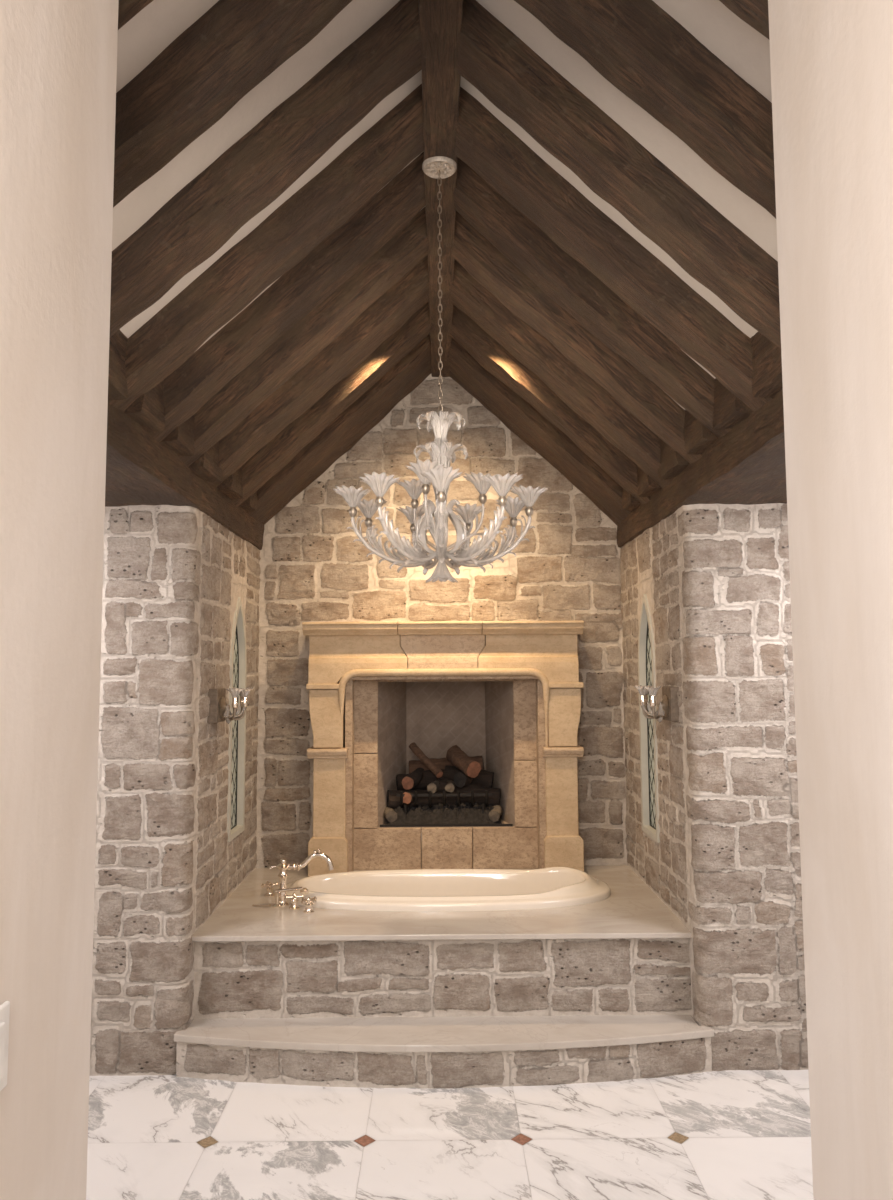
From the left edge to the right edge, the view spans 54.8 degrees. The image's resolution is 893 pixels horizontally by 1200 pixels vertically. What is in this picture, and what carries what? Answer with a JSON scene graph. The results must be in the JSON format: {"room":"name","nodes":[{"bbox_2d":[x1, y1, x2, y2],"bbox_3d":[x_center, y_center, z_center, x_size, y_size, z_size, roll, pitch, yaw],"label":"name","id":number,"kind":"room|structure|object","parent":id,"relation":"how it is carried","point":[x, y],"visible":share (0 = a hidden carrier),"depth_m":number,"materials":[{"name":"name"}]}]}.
{"room":"bathroom","nodes":[
{"label":"bathroom","id":0,"kind":"room"},
{"bbox_2d":[0,0,118,1199],"bbox_3d":[-1.411,0.144,0.323,1.820,3.020,1.885,0,-5,0],"label":"wall","id":1,"kind":"structure","parent":0,"point":[58,58],"depth_m":1.10,"materials":[{"name":"beige paint"}]},
{"bbox_2d":[0,1001,9,1090],"bbox_3d":[-0.498,0.499,0.924,0.010,0.094,0.116,0,-5,0],"label":"light switch","id":2,"kind":"object","parent":1,"relation":"attached to","point":[5,1007],"visible":1,"depth_m":0.97,"materials":[{"name":"white plastic"}]},
{"bbox_2d":[89,506,260,1075],"bbox_3d":[-1.696,0.801,4.182,1.297,2.300,1.353,0,-5,0],"label":"wall","id":3,"kind":"structure","parent":0,"point":[174,577],"depth_m":3.55,"materials":[{"name":"stone"}]},
{"bbox_2d":[105,335,263,548],"bbox_3d":[-1.357,-0.600,3.148,0.779,0.358,3.620,0,-5,0],"label":"beam","id":4,"kind":"structure","parent":3,"relation":"on","point":[142,470],"depth_m":3.23,"materials":[{"name":"brown wood"}]},
{"bbox_2d":[207,687,252,723],"bbox_3d":[-0.970,0.478,3.898,0.195,0.166,0.224,0,-5,0],"label":"wall sconce","id":5,"kind":"object","parent":3,"relation":"attached to","point":[219,709],"visible":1,"depth_m":3.84,"materials":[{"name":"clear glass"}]},
{"bbox_2d":[226,687,242,697],"bbox_3d":[-0.940,0.417,3.830,0.083,0.056,0.079,0,-5,0],"label":"lampshade","id":6,"kind":"object","parent":5,"relation":"on","point":[234,691],"depth_m":3.82,"materials":[{"name":"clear glass"}]},
{"bbox_2d":[236,687,252,696],"bbox_3d":[-0.914,0.423,3.903,0.083,0.056,0.079,0,-5,0],"label":"lampshade","id":7,"kind":"object","parent":5,"relation":"on","point":[244,693],"depth_m":3.89,"materials":[{"name":"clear glass"}]},
{"bbox_2d":[227,597,246,841],"bbox_3d":[-1.094,0.584,4.365,0.085,1.200,0.324,0,-5,0],"label":"window","id":8,"kind":"structure","parent":3,"relation":"in","point":[238,657],"depth_m":4.46,"materials":[{"name":"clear glass"}]},
{"bbox_2d":[112,0,420,412],"bbox_3d":[-0.582,-1.147,3.200,1.070,1.046,3.630,0,-5,0],"label":"ceiling","id":9,"kind":"structure","parent":0,"point":[150,29],"depth_m":2.22,"materials":[{"name":"paint"}]},
{"bbox_2d":[118,0,151,27],"bbox_3d":[-0.571,-1.194,1.551,1.138,1.060,0.184,0,-5,-1],"label":"rafter","id":10,"kind":"object","parent":9,"relation":"attached to","point":[126,9],"visible":0.04,"depth_m":1.60,"materials":[{"name":"brown wood"}]},
{"bbox_2d":[113,0,353,207],"bbox_3d":[-0.574,-1.160,1.942,1.140,1.050,0.181,0,-5,0],"label":"rafter","id":11,"kind":"object","parent":9,"relation":"attached to","point":[169,101],"visible":0.62,"depth_m":1.89,"materials":[{"name":"brown wood"}]},
{"bbox_2d":[109,0,420,344],"bbox_3d":[-0.576,-1.128,2.358,1.129,1.060,0.178,0,-5,0],"label":"rafter","id":12,"kind":"object","parent":9,"relation":"attached to","point":[286,142],"visible":0.82,"depth_m":2.30,"materials":[{"name":"brown wood"}]},
{"bbox_2d":[110,84,423,412],"bbox_3d":[-0.579,-1.096,2.742,1.142,1.058,0.177,0,-5,-1],"label":"rafter","id":13,"kind":"object","parent":9,"relation":"attached to","point":[155,350],"visible":0.85,"depth_m":2.69,"materials":[{"name":"brown wood"}]},
{"bbox_2d":[147,153,426,440],"bbox_3d":[-0.580,-1.065,3.096,1.142,1.052,0.184,0,-5,0],"label":"rafter","id":14,"kind":"object","parent":9,"relation":"attached to","point":[403,199],"visible":0.78,"depth_m":3.03,"materials":[{"name":"brown wood"}]},
{"bbox_2d":[180,211,428,463],"bbox_3d":[-0.585,-1.034,3.459,1.144,1.053,0.182,0,-5,0],"label":"rafter","id":15,"kind":"object","parent":9,"relation":"attached to","point":[386,267],"visible":0.84,"depth_m":3.39,"materials":[{"name":"brown wood"}]},
{"bbox_2d":[211,257,428,488],"bbox_3d":[-0.587,-1.004,3.871,1.139,1.056,0.235,0,-5,-1],"label":"rafter","id":16,"kind":"object","parent":9,"relation":"attached to","point":[263,423],"visible":0.86,"depth_m":3.79,"materials":[{"name":"brown wood"}]},
{"bbox_2d":[231,302,429,506],"bbox_3d":[-0.588,-0.969,4.298,1.128,1.062,0.189,0,-5,-1],"label":"rafter","id":17,"kind":"object","parent":9,"relation":"attached to","point":[357,381],"visible":0.73,"depth_m":4.24,"materials":[{"name":"brown wood"}]},
{"bbox_2d":[246,333,430,525],"bbox_3d":[-0.592,-0.931,4.766,1.141,1.056,0.477,0,-5,0],"label":"rafter","id":18,"kind":"object","parent":9,"relation":"attached to","point":[362,415],"visible":0.73,"depth_m":4.64,"materials":[{"name":"brown wood"}]},
{"bbox_2d":[256,375,626,867],"bbox_3d":[-0.028,0.039,4.918,2.140,3.120,0.019,0,-5,0],"label":"wall","id":19,"kind":"structure","parent":0,"point":[312,567],"depth_m":4.93,"materials":[{"name":"stone"}]},
{"bbox_2d":[86,1069,812,1199],"bbox_3d":[-0.017,1.736,1.591,4.869,0.003,5.932,0,-5,0],"label":"floor","id":20,"kind":"structure","parent":0,"point":[727,1134],"depth_m":2.94,"materials":[{"name":"white stone"}]},
{"bbox_2d":[192,865,691,1018],"bbox_3d":[-0.018,1.689,4.169,2.085,0.510,1.255,0,-5,0],"label":"platform","id":21,"kind":"object","parent":20,"relation":"on","point":[626,952],"visible":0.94,"depth_m":3.60,"materials":[{"name":"stone"}]},
{"bbox_2d":[261,881,278,896],"bbox_3d":[-0.859,1.405,4.195,0.069,0.068,0.069,-2,-5,16],"label":"tap","id":22,"kind":"object","parent":21,"relation":"on","point":[270,886],"visible":1,"depth_m":4.18,"materials":[{"name":"silver metal"}]},
{"bbox_2d":[252,886,308,907],"bbox_3d":[-0.770,1.379,4.005,0.262,0.089,0.048,0,-5,0],"label":"shower","id":23,"kind":"object","parent":21,"relation":"on","point":[277,904],"visible":1,"depth_m":4.00,"materials":[{"name":"silver metal"}]},
{"bbox_2d":[285,893,303,909],"bbox_3d":[-0.700,1.386,3.971,0.069,0.068,0.069,-3,-6,33],"label":"tap","id":24,"kind":"object","parent":21,"relation":"on","point":[294,900],"visible":0.98,"depth_m":3.96,"materials":[{"name":"silver metal"}]},
{"bbox_2d":[268,849,333,906],"bbox_3d":[-0.680,1.298,4.040,0.310,0.256,0.062,0,-5,0],"label":"tap","id":25,"kind":"object","parent":21,"relation":"on","point":[283,866],"visible":0.97,"depth_m":4.03,"materials":[{"name":"silver metal"}]},
{"bbox_2d":[301,896,316,913],"bbox_3d":[-0.624,1.381,3.907,0.069,0.068,0.069,0,-5,-7],"label":"tap","id":26,"kind":"object","parent":21,"relation":"on","point":[308,902],"visible":1,"depth_m":3.89,"materials":[{"name":"silver metal"}]},
{"bbox_2d":[302,621,583,876],"bbox_3d":[-0.017,0.818,4.959,1.520,1.353,0.762,0,-5,0],"label":"fireplace","id":27,"kind":"object","parent":21,"relation":"on","point":[379,689],"depth_m":4.70,"materials":[{"name":"stone"}]},
{"bbox_2d":[302,622,397,636],"bbox_3d":[-0.521,0.163,4.769,0.514,0.072,0.282,0,-5,0],"label":"shelf","id":28,"kind":"object","parent":27,"relation":"attached to","point":[310,629],"depth_m":4.64,"materials":[{"name":"stone"}]},
{"bbox_2d":[398,621,481,634],"bbox_3d":[-0.036,0.161,4.772,0.453,0.072,0.282,0,-5,0],"label":"shelf","id":29,"kind":"object","parent":27,"relation":"attached to","point":[404,627],"depth_m":4.64,"materials":[{"name":"stone"}]},
{"bbox_2d":[387,801,501,824],"bbox_3d":[-0.013,1.198,4.969,0.646,0.139,0.300,0,-5,0],"label":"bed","id":30,"kind":"object","parent":27,"relation":"in","point":[437,814],"visible":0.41,"depth_m":4.85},
{"bbox_2d":[384,806,396,821],"bbox_3d":[-0.324,1.210,4.885,0.071,0.081,0.135,1,-5,-12],"label":"log","id":31,"kind":"object","parent":30,"relation":"on","point":[390,815],"visible":0.95,"depth_m":4.82,"materials":[{"name":"grey wood"}]},
{"bbox_2d":[403,791,414,803],"bbox_3d":[-0.179,1.140,5.000,0.075,0.093,0.316,-2,-5,18],"label":"log","id":32,"kind":"object","parent":30,"relation":"on","point":[407,797],"visible":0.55,"depth_m":4.86,"materials":[{"name":"brown wood"}]},
{"bbox_2d":[402,767,423,789],"bbox_3d":[-0.183,1.039,5.037,0.078,0.099,0.323,-1,-5,12],"label":"log","id":33,"kind":"object","parent":32,"relation":"on","point":[412,779],"visible":0.91,"depth_m":4.91,"materials":[{"name":"brown wood"}]},
{"bbox_2d":[396,769,448,789],"bbox_3d":[-0.135,1.075,5.116,0.328,0.141,0.124,0,-5,-6],"label":"log","id":34,"kind":"object","parent":30,"relation":"on","point":[429,776],"visible":0.32,"depth_m":5.07,"materials":[{"name":"brown wood"}]},
{"bbox_2d":[387,789,465,808],"bbox_3d":[-0.081,1.149,4.977,0.529,0.120,0.110,1,-5,-11],"label":"log","id":35,"kind":"object","parent":30,"relation":"on","point":[393,801],"visible":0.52,"depth_m":4.92,"materials":[{"name":"brown wood"}]},
{"bbox_2d":[427,781,439,792],"bbox_3d":[-0.066,1.076,4.986,0.061,0.065,0.238,-1,-5,11],"label":"log","id":36,"kind":"object","parent":35,"relation":"on","point":[434,786],"visible":0.86,"depth_m":4.87,"materials":[{"name":"grey wood"}]},
{"bbox_2d":[409,742,442,777],"bbox_3d":[-0.122,0.931,5.019,0.047,0.189,0.275,4,-6,-42],"label":"log","id":37,"kind":"object","parent":36,"relation":"on","point":[416,750],"visible":1,"depth_m":4.99,"materials":[{"name":"beige wood"}]},
{"bbox_2d":[445,780,455,791],"bbox_3d":[0.021,1.075,4.987,0.064,0.060,0.237,0,-5,0],"label":"log","id":38,"kind":"object","parent":35,"relation":"on","point":[450,786],"visible":0.94,"depth_m":4.87,"materials":[{"name":"grey wood"}]},
{"bbox_2d":[435,779,500,804],"bbox_3d":[0.118,1.124,5.003,0.394,0.166,0.134,-1,-5,6],"label":"log","id":39,"kind":"object","parent":30,"relation":"on","point":[496,794],"visible":0.58,"depth_m":4.95,"materials":[{"name":"brown wood"}]},
{"bbox_2d":[444,765,493,787],"bbox_3d":[0.130,1.048,5.091,0.302,0.138,0.109,-1,-5,11],"label":"log","id":40,"kind":"object","parent":39,"relation":"on","point":[485,778],"visible":0.52,"depth_m":5.04,"materials":[{"name":"brown wood"}]},
{"bbox_2d":[409,755,483,773],"bbox_3d":[0.000,1.026,5.198,0.453,0.174,0.157,-1,-5,3],"label":"log","id":41,"kind":"object","parent":40,"relation":"on","point":[441,763],"visible":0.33,"depth_m":5.16,"materials":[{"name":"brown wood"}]},
{"bbox_2d":[454,772,472,787],"bbox_3d":[0.108,1.044,5.027,0.088,0.099,0.232,-1,-5,13],"label":"log","id":42,"kind":"object","parent":40,"relation":"on","point":[461,780],"visible":0.7,"depth_m":4.92,"materials":[{"name":"brown wood"}]},
{"bbox_2d":[446,745,480,777],"bbox_3d":[0.092,0.939,5.024,0.103,0.172,0.283,2,-5,-27],"label":"log","id":43,"kind":"object","parent":42,"relation":"on","point":[455,755],"visible":1,"depth_m":4.96,"materials":[{"name":"beige wood"}]},
{"bbox_2d":[489,805,502,821],"bbox_3d":[0.280,1.208,4.888,0.067,0.077,0.150,-1,-5,11],"label":"log","id":44,"kind":"object","parent":30,"relation":"on","point":[494,816],"visible":0.98,"depth_m":4.82,"materials":[{"name":"grey wood"}]},
{"bbox_2d":[482,621,583,634],"bbox_3d":[0.467,0.158,4.775,0.549,0.072,0.283,0,-5,0],"label":"shelf","id":45,"kind":"object","parent":27,"relation":"attached to","point":[488,627],"depth_m":4.65,"materials":[{"name":"stone"}]},
{"bbox_2d":[286,867,609,910],"bbox_3d":[-0.003,1.571,4.232,1.610,0.425,0.670,0,-5,0],"label":"bathtub","id":46,"kind":"object","parent":21,"relation":"on","point":[551,887],"visible":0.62,"depth_m":4.41,"materials":[{"name":"beige ceramic"}]},
{"bbox_2d":[174,1014,713,1087],"bbox_3d":[-0.008,1.803,3.444,2.150,0.165,0.283,0,-5,0],"label":"step","id":47,"kind":"structure","parent":20,"relation":"on","point":[472,1051],"depth_m":3.37,"materials":[{"name":"stone"}]},
{"bbox_2d":[459,0,777,336],"bbox_3d":[0.528,-1.152,3.207,1.070,1.047,3.630,0,-5,0],"label":"ceiling","id":48,"kind":"structure","parent":0,"point":[722,29],"depth_m":2.23,"materials":[{"name":"paint"}]},
{"bbox_2d":[418,0,462,376],"bbox_3d":[-0.021,-1.546,3.234,0.124,0.207,3.620,0,-5,0],"label":"ridge beam","id":49,"kind":"structure","parent":48,"relation":"attached to","point":[439,20],"depth_m":2.77,"materials":[{"name":"brown wood"}]},
{"bbox_2d":[332,156,547,582],"bbox_3d":[-0.020,-0.763,2.852,0.699,1.422,0.691,0,-5,0],"label":"chandelier","id":50,"kind":"object","parent":49,"relation":"hanging from","point":[439,473],"visible":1,"depth_m":2.78,"materials":[{"name":"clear glass"}]},
{"bbox_2d":[332,485,371,507],"bbox_3d":[-0.302,-0.328,2.774,0.132,0.063,0.132,1,-5,-10],"label":"flower","id":51,"kind":"object","parent":50,"relation":"on","point":[351,495],"depth_m":2.75,"materials":[{"name":"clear glass"}]},
{"bbox_2d":[357,499,386,517],"bbox_3d":[-0.269,-0.312,2.968,0.132,0.063,0.132,-3,-5,30],"label":"flower","id":52,"kind":"object","parent":50,"relation":"on","point":[368,508],"depth_m":2.95,"materials":[{"name":"clear glass"}]},
{"bbox_2d":[359,472,399,496],"bbox_3d":[-0.202,-0.343,2.604,0.132,0.063,0.132,-4,-6,39],"label":"flower","id":53,"kind":"object","parent":50,"relation":"on","point":[379,484],"depth_m":2.58,"materials":[{"name":"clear glass"}]},
{"bbox_2d":[396,504,424,523],"bbox_3d":[-0.118,-0.303,3.096,0.132,0.063,0.132,1,-5,-20],"label":"flower","id":54,"kind":"object","parent":50,"relation":"on","point":[408,511],"depth_m":3.07,"materials":[{"name":"clear glass"}]},
{"bbox_2d":[397,478,431,498],"bbox_3d":[-0.109,-0.374,2.937,0.132,0.065,0.132,4,-6,-40],"label":"flower","id":55,"kind":"object","parent":50,"relation":"on","point":[413,487],"depth_m":2.91,"materials":[{"name":"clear glass"}]},
{"bbox_2d":[405,459,445,484],"bbox_3d":[-0.065,-0.394,2.698,0.132,0.065,0.132,-2,-5,20],"label":"flower","id":56,"kind":"object","parent":50,"relation":"on","point":[420,466],"depth_m":2.67,"materials":[{"name":"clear glass"}]},
{"bbox_2d":[420,466,462,491],"bbox_3d":[-0.016,-0.349,2.538,0.132,0.063,0.132,0,-5,0],"label":"flower","id":57,"kind":"object","parent":50,"relation":"on","point":[441,478],"depth_m":2.52,"materials":[{"name":"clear glass"}]},
{"bbox_2d":[426,561,457,582],"bbox_3d":[-0.015,-0.092,2.807,0.112,0.076,0.113,0,-5,0],"label":"flower","id":58,"kind":"object","parent":50,"relation":"on","point":[441,573],"depth_m":2.80,"materials":[{"name":"clear glass"}]},
{"bbox_2d":[452,504,485,523],"bbox_3d":[0.079,-0.304,3.097,0.132,0.063,0.132,-2,-5,20],"label":"flower","id":59,"kind":"object","parent":50,"relation":"on","point":[466,512],"depth_m":3.07,"materials":[{"name":"clear glass"}]},
{"bbox_2d":[463,472,496,493],"bbox_3d":[0.121,-0.382,2.856,0.132,0.065,0.132,1,-5,-10],"label":"flower","id":60,"kind":"object","parent":50,"relation":"on","point":[482,486],"depth_m":2.83,"materials":[{"name":"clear glass"}]},
{"bbox_2d":[481,473,522,496],"bbox_3d":[0.169,-0.344,2.606,0.132,0.063,0.132,4,-6,-40],"label":"flower","id":61,"kind":"object","parent":50,"relation":"on","point":[502,485],"depth_m":2.59,"materials":[{"name":"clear glass"}]},
{"bbox_2d":[496,496,524,517],"bbox_3d":[0.232,-0.315,2.971,0.132,0.063,0.132,2,-5,-30],"label":"flower","id":62,"kind":"object","parent":50,"relation":"on","point":[513,507],"depth_m":2.95,"materials":[{"name":"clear glass"}]},
{"bbox_2d":[511,485,547,506],"bbox_3d":[0.267,-0.331,2.778,0.132,0.063,0.132,-1,-5,10],"label":"flower","id":63,"kind":"object","parent":50,"relation":"on","point":[529,495],"depth_m":2.76,"materials":[{"name":"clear glass"}]},
{"bbox_2d":[448,337,633,524],"bbox_3d":[0.516,-0.937,4.770,1.142,1.063,0.477,0,-5,-1],"label":"rafter","id":64,"kind":"object","parent":48,"relation":"attached to","point":[595,485],"visible":0.69,"depth_m":4.66,"materials":[{"name":"brown wood"}]},
{"bbox_2d":[451,302,648,503],"bbox_3d":[0.520,-0.973,4.303,1.133,1.058,0.181,0,-5,0],"label":"rafter","id":65,"kind":"object","parent":48,"relation":"attached to","point":[464,329],"visible":0.73,"depth_m":4.24,"materials":[{"name":"brown wood"}]},
{"bbox_2d":[451,258,673,487],"bbox_3d":[0.525,-1.009,3.874,1.136,1.058,0.227,0,-5,0],"label":"rafter","id":66,"kind":"object","parent":48,"relation":"attached to","point":[508,328],"visible":0.84,"depth_m":3.79,"materials":[{"name":"brown wood"}]},
{"bbox_2d":[451,212,699,464],"bbox_3d":[0.527,-1.042,3.469,1.140,1.050,0.178,0,-5,0],"label":"rafter","id":67,"kind":"object","parent":48,"relation":"attached to","point":[650,406],"visible":0.75,"depth_m":3.40,"materials":[{"name":"brown wood"}]},
{"bbox_2d":[452,156,731,440],"bbox_3d":[0.530,-1.072,3.105,1.142,1.055,0.179,0,-5,0],"label":"rafter","id":68,"kind":"object","parent":48,"relation":"attached to","point":[555,269],"visible":0.77,"depth_m":3.04,"materials":[{"name":"brown wood"}]},
{"bbox_2d":[454,87,773,412],"bbox_3d":[0.530,-1.100,2.751,1.134,1.064,0.182,0,-5,-1],"label":"rafter","id":69,"kind":"object","parent":48,"relation":"attached to","point":[526,180],"visible":0.92,"depth_m":2.69,"materials":[{"name":"brown wood"}]},
{"bbox_2d":[454,0,780,349],"bbox_3d":[0.532,-1.133,2.366,1.144,1.053,0.176,0,-5,-1],"label":"rafter","id":70,"kind":"object","parent":48,"relation":"attached to","point":[673,216],"visible":0.83,"depth_m":2.31,"materials":[{"name":"brown wood"}]},
{"bbox_2d":[518,0,776,226],"bbox_3d":[0.535,-1.166,1.949,1.140,1.054,0.179,0,-5,-1],"label":"rafter","id":71,"kind":"object","parent":48,"relation":"attached to","point":[722,117],"visible":0.66,"depth_m":1.90,"materials":[{"name":"brown wood"}]},
{"bbox_2d":[721,0,769,43],"bbox_3d":[0.538,-1.200,1.559,1.138,1.052,0.184,0,-5,-1],"label":"rafter","id":72,"kind":"object","parent":48,"relation":"attached to","point":[754,13],"visible":0.1,"depth_m":1.61,"materials":[{"name":"brown wood"}]},
{"bbox_2d":[620,503,807,1070],"bbox_3d":[1.647,0.785,4.205,1.297,2.300,1.352,0,-5,0],"label":"wall","id":73,"kind":"structure","parent":0,"point":[715,579],"depth_m":3.56,"materials":[{"name":"stone"}]},
{"bbox_2d":[638,594,659,842],"bbox_3d":[1.041,0.567,4.305,0.085,1.200,0.324,0,-5,0],"label":"window","id":74,"kind":"structure","parent":73,"relation":"in","point":[646,673],"depth_m":4.40,"materials":[{"name":"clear glass"}]},
{"bbox_2d":[634,685,678,722],"bbox_3d":[0.928,0.461,3.821,0.195,0.166,0.224,0,-5,0],"label":"wall sconce","id":75,"kind":"object","parent":73,"relation":"attached to","point":[668,708],"visible":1,"depth_m":3.77,"materials":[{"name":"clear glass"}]},
{"bbox_2d":[634,685,650,695],"bbox_3d":[0.871,0.407,3.825,0.083,0.056,0.079,0,-5,0],"label":"flower","id":76,"kind":"object","parent":75,"relation":"on","point":[642,690],"depth_m":3.81,"materials":[{"name":"clear glass"}]},
{"bbox_2d":[644,686,660,695],"bbox_3d":[0.899,0.401,3.753,0.083,0.056,0.079,0,-5,0],"label":"flower","id":77,"kind":"object","parent":75,"relation":"on","point":[652,691],"depth_m":3.74,"materials":[{"name":"clear glass"}]},
{"bbox_2d":[616,332,786,547],"bbox_3d":[1.309,-0.615,3.167,0.783,0.363,3.621,0,-5,0],"label":"beam","id":78,"kind":"structure","parent":73,"relation":"on","point":[747,465],"depth_m":3.18,"materials":[{"name":"brown wood"}]},
{"bbox_2d":[768,0,892,1199],"bbox_3d":[1.418,0.131,0.342,1.800,3.020,1.885,0,-5,0],"label":"wall","id":79,"kind":"structure","parent":0,"point":[831,61],"depth_m":1.12,"materials":[{"name":"beige paint"}]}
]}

